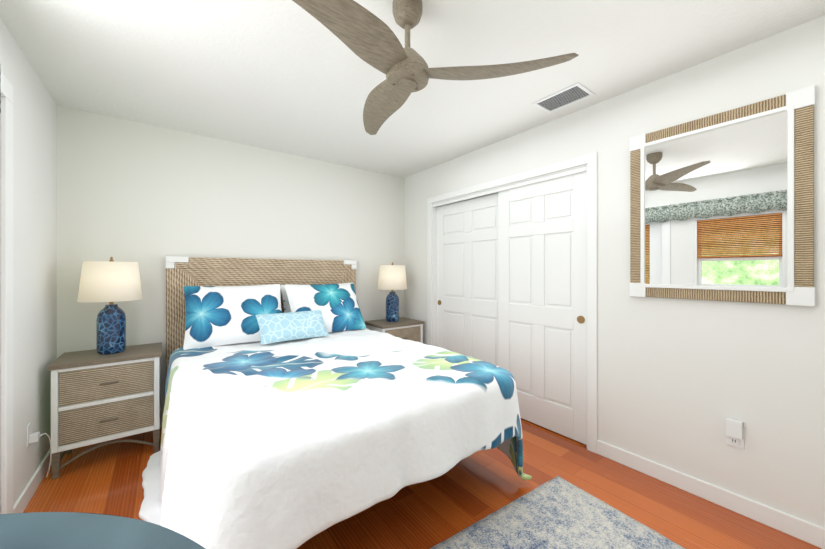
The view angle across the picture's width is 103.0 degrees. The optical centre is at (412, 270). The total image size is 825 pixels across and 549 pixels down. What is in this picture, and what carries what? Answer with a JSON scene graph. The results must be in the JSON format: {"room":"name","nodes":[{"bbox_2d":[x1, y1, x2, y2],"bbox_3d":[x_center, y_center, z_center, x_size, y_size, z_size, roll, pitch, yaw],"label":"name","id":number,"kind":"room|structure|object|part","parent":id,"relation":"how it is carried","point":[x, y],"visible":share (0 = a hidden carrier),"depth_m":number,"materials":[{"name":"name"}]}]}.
{"room":"bedroom","nodes":[
{"label":"bedroom","id":0,"kind":"room"},
{"bbox_2d":[0,18,56,513],"bbox_3d":[-1.250,0.050,0.550,0.120,2.440,4.325,0,0,-37],"label":"wall","id":1,"kind":"structure","parent":0,"point":[34,230],"depth_m":1.87,"materials":[{"name":"white paint"}]},
{"bbox_2d":[0,64,0,113],"bbox_3d":[-1.161,-0.759,0.588,0.065,0.222,1.901,0,0,-37],"label":"valance","id":2,"kind":"object","parent":1,"relation":"attached to","point":[0,88],"visible":1,"depth_m":1.36,"materials":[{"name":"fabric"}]},
{"bbox_2d":[1,72,12,513],"bbox_3d":[-1.687,0.185,1.144,0.138,2.170,1.040,0,0,-37],"label":"door frame","id":3,"kind":"structure","parent":1,"relation":"attached to","point":[6,296],"depth_m":1.53,"materials":[{"name":"white wood"}]},
{"bbox_2d":[13,449,50,512],"bbox_3d":[-2.218,1.222,1.941,0.014,0.095,0.870,0,0,-37],"label":"baseboard","id":4,"kind":"structure","parent":1,"relation":"attached to","point":[25,497],"depth_m":1.84,"materials":[{"name":"white wood"}]},
{"bbox_2d":[26,422,51,477],"bbox_3d":[-2.148,1.047,1.897,0.072,0.388,0.187,0,0,-37],"label":"electrical outlet","id":5,"kind":"object","parent":1,"relation":"attached to","point":[31,437],"visible":1,"depth_m":1.83,"materials":[{"name":"white plastic"}]},
{"bbox_2d":[57,105,442,415],"bbox_3d":[-1.061,0.050,3.479,3.954,2.440,0.120,0,0,-37],"label":"wall","id":6,"kind":"structure","parent":0,"point":[148,198],"depth_m":2.77,"materials":[{"name":"white paint"}]},
{"bbox_2d":[0,0,824,177],"bbox_3d":[0.279,-1.220,1.706,3.954,0.100,4.565,0,0,-37],"label":"ceiling","id":7,"kind":"structure","parent":0,"point":[289,77],"depth_m":1.82,"materials":[{"name":"white paint"}]},
{"bbox_2d":[292,0,577,134],"bbox_3d":[-0.146,-0.991,1.444,1.172,0.357,1.182,0,0,-37],"label":"fan","id":8,"kind":"object","parent":7,"relation":"hanging from","point":[364,34],"visible":1,"depth_m":1.36,"materials":[{"name":"brown wood"}]},
{"bbox_3d":[-0.261,-0.860,1.153,0.637,0.040,0.244,0,0,-37],"label":"blade","id":9,"kind":"part","parent":8,"relation":"part of","materials":[{"name":"brown wood"}]},
{"bbox_3d":[-0.168,-0.860,1.774,0.264,0.040,0.629,0,0,-37],"label":"blade","id":10,"kind":"part","parent":8,"relation":"part of","materials":[{"name":"brown wood"}]},
{"bbox_3d":[-0.022,-0.991,1.438,0.190,0.357,0.190,0,0,-37],"label":"motor","id":11,"kind":"part","parent":8,"relation":"part of","materials":[{"name":"brown wood"}]},
{"bbox_3d":[0.330,-0.860,1.381,0.489,0.040,0.506,0,0,-37],"label":"blade","id":12,"kind":"part","parent":8,"relation":"part of","materials":[{"name":"brown wood"}]},
{"bbox_2d":[532,82,594,112],"bbox_3d":[1.019,-1.166,2.225,0.220,0.008,0.320,0,0,-37],"label":"ceiling vent","id":13,"kind":"object","parent":7,"relation":"in","point":[568,96],"visible":1,"depth_m":2.22,"materials":[{"name":"white plastic"}]},
{"bbox_2d":[23,418,820,548],"bbox_3d":[0.279,1.320,1.706,3.954,0.100,4.565,0,0,-37],"label":"floor","id":14,"kind":"structure","parent":0,"point":[468,491],"depth_m":1.84,"materials":[{"name":"brown wood"}]},
{"bbox_2d":[0,512,204,548],"bbox_3d":[-0.499,0.819,0.287,0.570,0.899,0.523,0,0,9],"label":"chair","id":15,"kind":"object","parent":14,"relation":"on","point":[56,530],"visible":1,"depth_m":0.49,"materials":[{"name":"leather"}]},
{"bbox_2d":[47,342,161,478],"bbox_3d":[-2.094,0.920,2.292,0.545,0.700,0.416,0,0,-37],"label":"nightstand","id":16,"kind":"object","parent":14,"relation":"on","point":[96,397],"visible":1,"depth_m":2.13,"materials":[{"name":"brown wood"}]},
{"bbox_2d":[77,257,142,354],"bbox_3d":[-2.105,0.234,2.295,0.336,0.669,0.336,0,0,-37],"label":"lamp","id":17,"kind":"object","parent":16,"relation":"on","point":[111,282],"visible":1,"depth_m":2.22,"materials":[{"name":"ceramic"}]},
{"bbox_3d":[-2.105,0.071,2.295,0.336,0.267,0.336,0,0,-37],"label":"lamp shade","id":18,"kind":"part","parent":17,"relation":"part of","materials":[{"name":"white fabric"}]},
{"bbox_2d":[139,256,531,548],"bbox_3d":[-0.689,0.576,2.234,1.893,1.389,2.292,0,0,-37],"label":"bed","id":19,"kind":"object","parent":14,"relation":"on","point":[303,404],"visible":0.96,"depth_m":1.55,"materials":[{"name":"white fabric"}]},
{"bbox_3d":[-1.316,0.576,3.158,1.700,1.389,0.061,0,0,-37],"label":"headboard","id":20,"kind":"part","parent":19,"relation":"part of","materials":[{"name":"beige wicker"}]},
{"bbox_2d":[364,317,423,342],"bbox_3d":[-0.213,0.920,3.714,0.560,0.700,0.416,0,0,-37],"label":"nightstand","id":21,"kind":"object","parent":14,"relation":"on","point":[407,328],"visible":0.15,"depth_m":3.60,"materials":[{"name":"white wood"}]},
{"bbox_2d":[378,262,406,321],"bbox_3d":[-0.227,0.234,3.715,0.336,0.669,0.336,0,0,-37],"label":"lamp","id":22,"kind":"object","parent":21,"relation":"on","point":[392,277],"visible":1,"depth_m":3.61,"materials":[{"name":"ceramic"}]},
{"bbox_3d":[-0.227,0.071,3.715,0.336,0.267,0.336,0,0,-37],"label":"lamp shade","id":23,"kind":"part","parent":22,"relation":"part of","materials":[{"name":"white fabric"}]},
{"bbox_2d":[430,476,684,548],"bbox_3d":[0.882,1.264,0.846,1.305,0.012,1.954,0,0,-33],"label":"rug","id":24,"kind":"object","parent":14,"relation":"on","point":[557,512],"visible":0.98,"depth_m":1.61,"materials":[{"name":"fabric"}]},
{"bbox_2d":[404,15,824,527],"bbox_3d":[1.481,0.050,2.615,0.700,2.440,4.325,0,0,-37],"label":"wall","id":25,"kind":"structure","parent":0,"point":[679,381],"depth_m":1.86,"materials":[{"name":"white paint"}]},
{"bbox_2d":[427,152,596,453],"bbox_3d":[0.778,0.220,3.052,0.136,2.100,1.840,0,0,-37],"label":"closet door","id":26,"kind":"structure","parent":25,"relation":"attached to","point":[512,278],"depth_m":2.74,"materials":[{"name":"white wood"}]},
{"bbox_3d":[0.579,0.267,3.360,0.034,1.983,0.971,0,0,-37],"label":"door","id":27,"kind":"part","parent":26,"relation":"part of","materials":[{"name":"white wood"}]},
{"bbox_3d":[1.039,0.267,2.685,0.034,1.983,0.801,0,0,-37],"label":"door","id":28,"kind":"part","parent":26,"relation":"part of","materials":[{"name":"white wood"}]},
{"bbox_2d":[597,440,824,548],"bbox_3d":[1.884,1.222,1.491,0.014,0.095,1.985,0,0,-37],"label":"baseboard","id":29,"kind":"structure","parent":25,"relation":"attached to","point":[801,529],"depth_m":1.76,"materials":[{"name":"white wood"}]},
{"bbox_2d":[629,85,814,306],"bbox_3d":[1.628,-0.345,1.811,0.035,1.018,0.753,0,0,-37],"label":"mirror","id":30,"kind":"object","parent":25,"relation":"attached to","point":[722,206],"visible":1,"depth_m":1.73,"materials":[{"name":"wicker"}]},
{"bbox_3d":[1.630,-0.345,1.813,0.021,0.854,0.589,0,0,-37],"label":"glass","id":31,"kind":"part","parent":30,"relation":"part of","materials":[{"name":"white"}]},
{"bbox_2d":[726,418,743,448],"bbox_3d":[1.693,0.856,1.726,0.034,0.142,0.070,0,0,-37],"label":"electrical outlet","id":32,"kind":"object","parent":25,"relation":"attached to","point":[735,433],"visible":1,"depth_m":1.72,"materials":[{"name":"white plastic"}]}
]}

